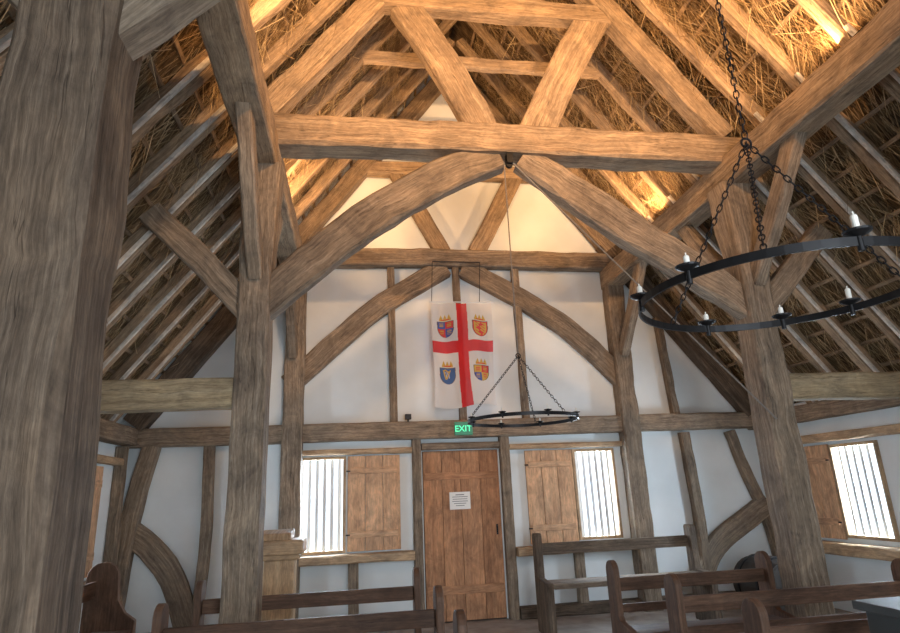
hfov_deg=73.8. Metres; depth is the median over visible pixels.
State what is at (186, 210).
batten
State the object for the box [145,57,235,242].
batten
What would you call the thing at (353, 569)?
trim
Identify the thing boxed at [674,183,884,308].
batten
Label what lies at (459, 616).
pew
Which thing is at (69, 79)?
post
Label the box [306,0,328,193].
batten
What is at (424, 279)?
brace
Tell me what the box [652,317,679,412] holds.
trim
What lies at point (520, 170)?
rope
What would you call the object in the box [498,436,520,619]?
trim
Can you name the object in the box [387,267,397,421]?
trim
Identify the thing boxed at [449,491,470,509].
paper notice
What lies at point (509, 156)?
pulley block
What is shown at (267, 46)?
batten
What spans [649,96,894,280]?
batten
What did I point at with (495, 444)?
trim
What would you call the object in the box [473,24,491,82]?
batten
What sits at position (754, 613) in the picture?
pew
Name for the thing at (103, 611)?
bench
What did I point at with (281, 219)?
brace
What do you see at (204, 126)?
rafter lath
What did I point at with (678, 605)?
pew
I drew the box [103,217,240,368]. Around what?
rafter lath
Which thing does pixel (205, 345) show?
rafter
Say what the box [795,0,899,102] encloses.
rafter
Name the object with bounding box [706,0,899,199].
rafter
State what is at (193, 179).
rafter
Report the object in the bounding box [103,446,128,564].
trim
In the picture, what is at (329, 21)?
batten
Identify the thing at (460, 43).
rafter
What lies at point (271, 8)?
rafter
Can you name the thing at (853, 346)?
rafter lath
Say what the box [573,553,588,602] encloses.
trim
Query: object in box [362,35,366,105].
batten
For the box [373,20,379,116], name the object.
batten
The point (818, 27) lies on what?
batten
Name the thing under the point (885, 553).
trim
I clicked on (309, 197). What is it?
rafter
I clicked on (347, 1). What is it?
batten
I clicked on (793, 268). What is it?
strut
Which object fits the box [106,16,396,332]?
rafter
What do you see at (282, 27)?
straw
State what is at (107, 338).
batten
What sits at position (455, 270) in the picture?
trim
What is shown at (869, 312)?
rafter
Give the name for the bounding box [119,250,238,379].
rafter
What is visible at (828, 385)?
tie
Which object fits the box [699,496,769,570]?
trim
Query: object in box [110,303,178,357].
batten
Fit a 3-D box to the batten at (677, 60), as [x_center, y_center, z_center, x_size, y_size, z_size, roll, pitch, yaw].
[2.389,-2.899,3.832,0.059,0.073,9.290,0,-16,-9]
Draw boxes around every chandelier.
[468,162,579,428]
[629,0,899,335]
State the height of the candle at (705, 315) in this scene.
0.045 m
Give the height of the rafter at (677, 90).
2.816 m
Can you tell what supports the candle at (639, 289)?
on the chandelier at (855, 236)
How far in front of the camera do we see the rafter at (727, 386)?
7.69 m
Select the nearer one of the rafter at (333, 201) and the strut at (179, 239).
the strut at (179, 239)
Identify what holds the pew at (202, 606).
on the floor
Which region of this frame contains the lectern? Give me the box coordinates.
[261,529,306,620]
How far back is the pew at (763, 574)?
4.35 m
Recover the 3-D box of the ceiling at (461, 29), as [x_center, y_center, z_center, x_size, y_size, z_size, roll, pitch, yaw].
[2.878,-2.581,3.885,4.459,5.784,9.870,0,-16,-9]
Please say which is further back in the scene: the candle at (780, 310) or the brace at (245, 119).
the brace at (245, 119)
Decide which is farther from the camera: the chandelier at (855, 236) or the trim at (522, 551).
the trim at (522, 551)
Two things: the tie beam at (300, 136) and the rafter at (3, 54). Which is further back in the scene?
the tie beam at (300, 136)
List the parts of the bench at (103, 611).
rail, seat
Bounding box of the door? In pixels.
[422,449,506,622]
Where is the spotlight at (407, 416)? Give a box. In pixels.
[405,414,410,421]
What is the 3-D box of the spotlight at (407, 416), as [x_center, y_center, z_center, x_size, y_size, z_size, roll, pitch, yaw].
[-0.484,1.171,6.918,0.070,0.085,0.060,0,-16,-9]
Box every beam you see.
[274,112,741,174]
[336,248,610,271]
[362,50,598,79]
[367,161,528,183]
[376,0,610,31]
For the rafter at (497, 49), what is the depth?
7.25 m
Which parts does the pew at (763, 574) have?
rail, rail, seat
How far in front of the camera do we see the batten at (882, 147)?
4.96 m
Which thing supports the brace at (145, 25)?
attached to the post at (69, 79)
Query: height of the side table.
0.855 m
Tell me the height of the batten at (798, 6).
0.060 m
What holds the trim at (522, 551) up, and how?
attached to the wall at (354, 387)
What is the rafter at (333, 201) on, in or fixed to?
on the tie beam at (366, 258)
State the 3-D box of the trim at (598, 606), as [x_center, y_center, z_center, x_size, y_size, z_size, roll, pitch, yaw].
[2.401,3.258,6.830,3.300,0.130,0.127,0,-16,-9]
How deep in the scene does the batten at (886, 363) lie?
5.74 m
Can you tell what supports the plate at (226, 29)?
on the post at (69, 79)
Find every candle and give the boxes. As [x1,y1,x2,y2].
[637,284,642,292]
[683,253,689,261]
[703,312,708,319]
[778,305,783,312]
[845,286,851,298]
[849,211,859,226]
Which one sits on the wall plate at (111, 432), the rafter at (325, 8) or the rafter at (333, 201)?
the rafter at (325, 8)
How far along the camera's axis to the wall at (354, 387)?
7.28 m
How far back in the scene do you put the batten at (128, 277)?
5.37 m
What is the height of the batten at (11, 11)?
0.044 m
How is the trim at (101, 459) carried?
attached to the wall at (106, 449)
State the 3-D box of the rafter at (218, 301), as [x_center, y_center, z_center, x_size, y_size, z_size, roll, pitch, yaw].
[-2.633,0.010,6.425,1.678,2.216,0.032,0,-16,-9]
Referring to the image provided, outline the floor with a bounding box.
[365,608,853,632]
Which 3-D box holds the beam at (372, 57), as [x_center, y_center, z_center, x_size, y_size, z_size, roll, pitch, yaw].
[0.349,-2.580,6.151,2.480,0.136,0.087,0,-16,-9]
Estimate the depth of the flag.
7.14 m
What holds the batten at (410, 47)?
on the rafter
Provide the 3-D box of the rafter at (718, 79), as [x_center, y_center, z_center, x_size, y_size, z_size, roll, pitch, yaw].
[2.438,-1.991,5.241,3.845,5.052,0.101,0,-16,-9]
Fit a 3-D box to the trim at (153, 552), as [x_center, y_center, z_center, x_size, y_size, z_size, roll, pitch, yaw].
[-3.002,2.686,6.191,0.880,1.142,0.106,0,-16,-9]
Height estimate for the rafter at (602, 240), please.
2.818 m
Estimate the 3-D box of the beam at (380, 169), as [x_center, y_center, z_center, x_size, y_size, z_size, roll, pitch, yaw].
[0.068,-1.921,7.988,2.471,0.192,0.159,0,-16,-9]
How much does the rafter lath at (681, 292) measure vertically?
2.217 m
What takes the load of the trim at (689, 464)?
attached to the wall at (354, 387)
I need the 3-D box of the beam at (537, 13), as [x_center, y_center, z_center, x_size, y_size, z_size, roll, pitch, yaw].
[0.445,-2.816,5.525,2.246,0.194,0.160,0,-16,-9]
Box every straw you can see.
[0,0,448,420]
[462,0,899,402]
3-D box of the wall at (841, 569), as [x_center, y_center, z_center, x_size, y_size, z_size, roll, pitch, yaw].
[4.736,0.967,3.030,0.120,2.200,9.320,0,-16,-9]
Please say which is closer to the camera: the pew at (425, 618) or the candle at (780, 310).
the candle at (780, 310)
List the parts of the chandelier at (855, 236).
chain, suspension chain, chain, chain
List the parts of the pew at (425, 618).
rail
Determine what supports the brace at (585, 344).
attached to the post at (631, 450)
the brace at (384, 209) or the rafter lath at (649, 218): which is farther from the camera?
the rafter lath at (649, 218)
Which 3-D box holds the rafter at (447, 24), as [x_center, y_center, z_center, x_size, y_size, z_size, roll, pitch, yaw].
[-1.668,-1.435,6.557,3.844,5.055,0.104,0,-16,-9]
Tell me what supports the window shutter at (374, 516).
attached to the wall at (354, 387)
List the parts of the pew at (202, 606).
rail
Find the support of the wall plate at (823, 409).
attached to the wall at (841, 569)
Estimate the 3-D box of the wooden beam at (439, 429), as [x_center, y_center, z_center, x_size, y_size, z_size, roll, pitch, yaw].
[0.217,1.323,7.065,7.561,0.237,0.159,0,-16,-9]
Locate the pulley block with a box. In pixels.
[505,153,512,168]
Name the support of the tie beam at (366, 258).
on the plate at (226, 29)
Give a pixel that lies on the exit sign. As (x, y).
(460, 428)
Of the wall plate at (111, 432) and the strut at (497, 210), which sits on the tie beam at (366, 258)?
the strut at (497, 210)
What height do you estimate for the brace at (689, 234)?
1.047 m
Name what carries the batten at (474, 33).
on the rafter at (497, 49)
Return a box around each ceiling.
[0,0,452,419]
[451,0,899,403]
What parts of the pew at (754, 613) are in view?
rail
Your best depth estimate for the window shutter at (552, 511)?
7.03 m
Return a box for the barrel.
[733,554,785,610]
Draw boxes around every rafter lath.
[0,30,12,52]
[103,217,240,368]
[106,181,239,326]
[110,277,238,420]
[117,143,237,268]
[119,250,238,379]
[127,104,225,204]
[132,56,209,134]
[647,216,814,401]
[661,271,742,363]
[668,195,830,371]
[692,174,879,371]
[755,179,899,337]
[843,23,899,83]
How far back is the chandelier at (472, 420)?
4.51 m
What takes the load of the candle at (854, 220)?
on the chandelier at (855, 236)
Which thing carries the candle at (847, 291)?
on the chandelier at (855, 236)
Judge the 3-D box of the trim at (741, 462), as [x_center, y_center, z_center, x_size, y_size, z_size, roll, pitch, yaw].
[3.740,2.190,7.369,0.500,1.582,0.105,0,-16,-9]
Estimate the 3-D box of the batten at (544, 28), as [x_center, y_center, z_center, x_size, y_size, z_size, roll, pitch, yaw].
[1.472,-4.024,4.028,0.063,0.068,9.290,0,-16,-9]
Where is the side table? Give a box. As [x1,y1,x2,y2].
[852,596,899,632]
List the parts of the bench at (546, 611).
rail, seat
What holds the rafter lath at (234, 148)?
on the wall plate at (111, 432)
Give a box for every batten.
[0,0,223,306]
[0,78,207,324]
[105,335,164,372]
[107,368,130,378]
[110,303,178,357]
[121,271,193,340]
[141,137,215,255]
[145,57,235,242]
[171,34,240,203]
[256,1,304,218]
[282,7,314,205]
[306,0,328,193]
[328,16,340,179]
[345,0,352,166]
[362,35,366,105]
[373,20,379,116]
[385,34,392,104]
[404,47,412,107]
[470,31,475,46]
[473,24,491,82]
[485,27,507,95]
[496,26,527,106]
[507,0,557,120]
[565,0,630,117]
[579,2,657,127]
[590,8,714,181]
[605,0,759,191]
[607,0,690,118]
[620,4,800,202]
[645,0,845,205]
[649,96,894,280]
[663,134,899,294]
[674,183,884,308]
[687,208,899,322]
[700,246,899,337]
[713,277,897,352]
[726,301,899,366]
[741,335,886,382]
[848,358,899,371]
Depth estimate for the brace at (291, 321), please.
6.69 m
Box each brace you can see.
[119,0,220,60]
[235,102,262,278]
[270,152,503,320]
[277,215,282,249]
[281,266,450,384]
[284,256,297,357]
[458,266,615,384]
[513,154,746,320]
[618,262,646,355]
[677,225,725,270]
[750,132,807,284]
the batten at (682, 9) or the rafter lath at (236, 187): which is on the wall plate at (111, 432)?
the rafter lath at (236, 187)
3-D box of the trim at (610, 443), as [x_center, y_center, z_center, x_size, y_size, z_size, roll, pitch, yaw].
[1.389,1.548,7.202,1.400,0.066,0.106,0,-16,-9]
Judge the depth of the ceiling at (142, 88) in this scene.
5.06 m
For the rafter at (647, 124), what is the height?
5.053 m
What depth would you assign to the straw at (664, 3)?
5.42 m
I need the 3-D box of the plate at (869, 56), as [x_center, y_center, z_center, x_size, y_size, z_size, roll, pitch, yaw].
[2.773,-1.790,3.559,0.261,0.276,9.290,0,-16,-9]
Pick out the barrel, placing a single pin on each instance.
(748, 562)
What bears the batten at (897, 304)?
on the rafter
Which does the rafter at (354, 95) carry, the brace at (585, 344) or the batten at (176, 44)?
the batten at (176, 44)
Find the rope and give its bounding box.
[512,163,777,418]
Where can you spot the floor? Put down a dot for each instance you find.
(594, 623)
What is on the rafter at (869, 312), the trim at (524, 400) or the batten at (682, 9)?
the batten at (682, 9)
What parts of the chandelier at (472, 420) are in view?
chain, chain, chain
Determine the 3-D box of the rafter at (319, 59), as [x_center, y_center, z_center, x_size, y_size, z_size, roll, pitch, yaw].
[-0.567,-2.929,5.406,2.179,2.822,0.184,0,-16,-9]
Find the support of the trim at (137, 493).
attached to the wall at (354, 387)
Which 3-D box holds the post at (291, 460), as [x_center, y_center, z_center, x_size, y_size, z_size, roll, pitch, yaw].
[-1.762,1.445,6.701,0.239,3.860,0.210,0,-16,-9]
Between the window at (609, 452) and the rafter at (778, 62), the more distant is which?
the window at (609, 452)
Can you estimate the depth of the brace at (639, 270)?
7.22 m
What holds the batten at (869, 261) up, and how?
on the rafter
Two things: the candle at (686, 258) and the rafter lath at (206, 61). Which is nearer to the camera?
the candle at (686, 258)
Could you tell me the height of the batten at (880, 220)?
0.059 m
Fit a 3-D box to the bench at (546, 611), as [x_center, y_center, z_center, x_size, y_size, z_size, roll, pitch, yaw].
[1.765,2.631,6.034,1.760,0.930,0.420,0,-16,-9]
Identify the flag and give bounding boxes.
[429,261,496,408]
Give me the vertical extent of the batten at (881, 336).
0.074 m
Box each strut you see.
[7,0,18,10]
[139,202,238,317]
[390,173,449,248]
[391,6,496,122]
[468,178,521,249]
[521,20,607,126]
[770,222,832,313]
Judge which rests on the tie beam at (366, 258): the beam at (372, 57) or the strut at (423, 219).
the strut at (423, 219)
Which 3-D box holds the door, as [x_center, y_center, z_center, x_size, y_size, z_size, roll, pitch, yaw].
[0.152,2.443,6.801,0.960,1.850,0.105,0,-16,-9]
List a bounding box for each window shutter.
[84,466,103,577]
[346,455,400,551]
[524,449,578,544]
[804,444,847,539]
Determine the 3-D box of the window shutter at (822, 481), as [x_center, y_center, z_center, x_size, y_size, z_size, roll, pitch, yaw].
[4.072,1.964,6.736,0.048,0.980,0.733,0,-16,-9]
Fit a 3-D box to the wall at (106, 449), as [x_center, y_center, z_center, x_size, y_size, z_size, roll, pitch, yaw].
[-2.897,0.945,1.870,0.120,2.200,9.320,0,-16,-9]
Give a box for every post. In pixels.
[0,0,142,632]
[218,162,284,623]
[278,292,306,618]
[602,285,663,611]
[707,180,835,616]
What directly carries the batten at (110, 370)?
on the rafter at (335, 86)
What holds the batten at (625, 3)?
on the rafter
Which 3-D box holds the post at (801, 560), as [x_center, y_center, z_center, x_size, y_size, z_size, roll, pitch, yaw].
[2.577,0.709,4.799,0.323,3.860,0.275,0,-16,-9]
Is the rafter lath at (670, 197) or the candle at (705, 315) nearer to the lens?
the candle at (705, 315)
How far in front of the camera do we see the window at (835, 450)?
6.15 m
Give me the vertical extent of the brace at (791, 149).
1.047 m
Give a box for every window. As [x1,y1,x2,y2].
[301,456,345,554]
[571,448,622,539]
[827,440,899,541]
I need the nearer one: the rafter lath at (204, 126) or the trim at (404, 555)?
the rafter lath at (204, 126)
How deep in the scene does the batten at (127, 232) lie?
5.03 m
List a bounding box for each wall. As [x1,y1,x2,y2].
[79,441,118,629]
[116,75,771,632]
[794,400,899,612]
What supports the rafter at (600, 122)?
on the wall plate at (823, 409)
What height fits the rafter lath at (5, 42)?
2.216 m
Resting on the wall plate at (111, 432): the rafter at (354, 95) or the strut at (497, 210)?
the rafter at (354, 95)
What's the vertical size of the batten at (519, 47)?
0.054 m
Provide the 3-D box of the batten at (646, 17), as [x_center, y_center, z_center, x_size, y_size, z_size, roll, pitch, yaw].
[2.090,-3.269,3.897,0.057,0.062,9.290,0,-16,-9]
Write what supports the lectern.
on the floor
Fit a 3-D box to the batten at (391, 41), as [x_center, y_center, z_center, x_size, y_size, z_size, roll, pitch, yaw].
[-0.211,-3.852,3.719,0.056,0.070,9.290,0,-16,-9]
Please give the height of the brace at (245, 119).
1.046 m
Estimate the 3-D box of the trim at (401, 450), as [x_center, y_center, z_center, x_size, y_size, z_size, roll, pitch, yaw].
[-1.058,1.542,6.830,1.250,0.065,0.105,0,-16,-9]
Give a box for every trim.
[97,454,123,465]
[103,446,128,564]
[117,446,161,607]
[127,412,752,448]
[132,523,192,626]
[191,446,215,625]
[299,550,414,566]
[302,447,411,455]
[348,563,358,614]
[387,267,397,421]
[411,439,424,609]
[421,441,499,450]
[452,267,466,419]
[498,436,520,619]
[509,441,621,449]
[510,269,529,417]
[516,546,637,556]
[520,591,735,619]
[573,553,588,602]
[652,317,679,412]
[677,432,711,570]
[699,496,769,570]
[723,430,776,555]
[801,423,899,443]
[822,540,899,561]
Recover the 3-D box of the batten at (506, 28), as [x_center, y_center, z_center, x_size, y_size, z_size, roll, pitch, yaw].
[1.159,-4.408,4.095,0.049,0.061,9.290,0,-16,-9]
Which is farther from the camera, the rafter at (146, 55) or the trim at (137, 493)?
the trim at (137, 493)
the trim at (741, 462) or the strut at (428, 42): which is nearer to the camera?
the strut at (428, 42)
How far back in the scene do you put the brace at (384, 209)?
4.69 m
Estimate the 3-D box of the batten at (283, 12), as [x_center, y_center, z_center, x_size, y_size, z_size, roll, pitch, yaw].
[-1.052,-2.714,3.250,0.056,0.068,9.290,0,-16,-9]
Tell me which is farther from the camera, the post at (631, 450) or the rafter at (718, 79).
the post at (631, 450)
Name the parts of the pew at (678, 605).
rail, rail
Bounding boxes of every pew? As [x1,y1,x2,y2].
[151,585,444,632]
[192,567,421,632]
[453,609,467,632]
[606,551,795,632]
[664,558,899,632]
[741,597,869,632]
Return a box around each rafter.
[0,21,14,75]
[102,18,434,375]
[102,37,454,421]
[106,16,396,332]
[109,20,456,379]
[114,134,237,279]
[123,238,308,431]
[127,0,346,212]
[131,0,291,148]
[142,45,159,60]
[267,0,383,112]
[298,78,440,243]
[456,38,743,370]
[466,21,816,403]
[475,84,614,251]
[505,25,837,372]
[549,27,884,371]
[573,0,733,136]
[595,245,750,416]
[605,33,899,350]
[631,0,899,280]
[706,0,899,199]
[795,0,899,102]
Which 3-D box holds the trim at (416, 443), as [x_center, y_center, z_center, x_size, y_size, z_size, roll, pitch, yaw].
[-0.355,2.364,6.692,0.106,1.980,0.117,0,-16,-9]
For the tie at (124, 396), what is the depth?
4.09 m
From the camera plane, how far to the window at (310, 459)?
6.69 m
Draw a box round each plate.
[99,418,137,445]
[196,0,301,263]
[599,0,899,289]
[747,399,899,429]
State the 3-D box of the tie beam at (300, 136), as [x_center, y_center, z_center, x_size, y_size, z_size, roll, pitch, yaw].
[0.500,-1.466,5.134,4.262,0.297,0.257,0,-16,-9]
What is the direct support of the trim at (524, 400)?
attached to the wall at (354, 387)
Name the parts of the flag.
hanging rail, rod, cord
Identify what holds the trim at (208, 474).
attached to the wall at (354, 387)
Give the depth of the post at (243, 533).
4.08 m
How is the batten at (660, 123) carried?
on the rafter
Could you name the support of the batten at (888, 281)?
on the rafter
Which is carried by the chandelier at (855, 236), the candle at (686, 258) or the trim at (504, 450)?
the candle at (686, 258)
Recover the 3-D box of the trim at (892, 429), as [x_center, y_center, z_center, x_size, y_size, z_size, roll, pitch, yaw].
[4.204,1.086,5.751,0.106,0.101,3.500,0,-16,-9]
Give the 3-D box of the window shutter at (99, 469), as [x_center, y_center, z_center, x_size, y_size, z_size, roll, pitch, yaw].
[-3.352,1.875,5.485,0.048,1.000,0.603,0,-16,-9]
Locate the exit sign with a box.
[454,422,472,434]
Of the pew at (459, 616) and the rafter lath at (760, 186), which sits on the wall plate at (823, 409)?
the rafter lath at (760, 186)
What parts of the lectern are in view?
cornice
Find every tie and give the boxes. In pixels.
[100,377,233,413]
[789,371,899,400]
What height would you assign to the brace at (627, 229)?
1.570 m
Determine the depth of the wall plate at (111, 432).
5.94 m
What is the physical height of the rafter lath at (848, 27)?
2.217 m
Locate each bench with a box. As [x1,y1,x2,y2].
[79,562,135,632]
[532,524,722,632]
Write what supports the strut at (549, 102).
on the tie beam at (300, 136)

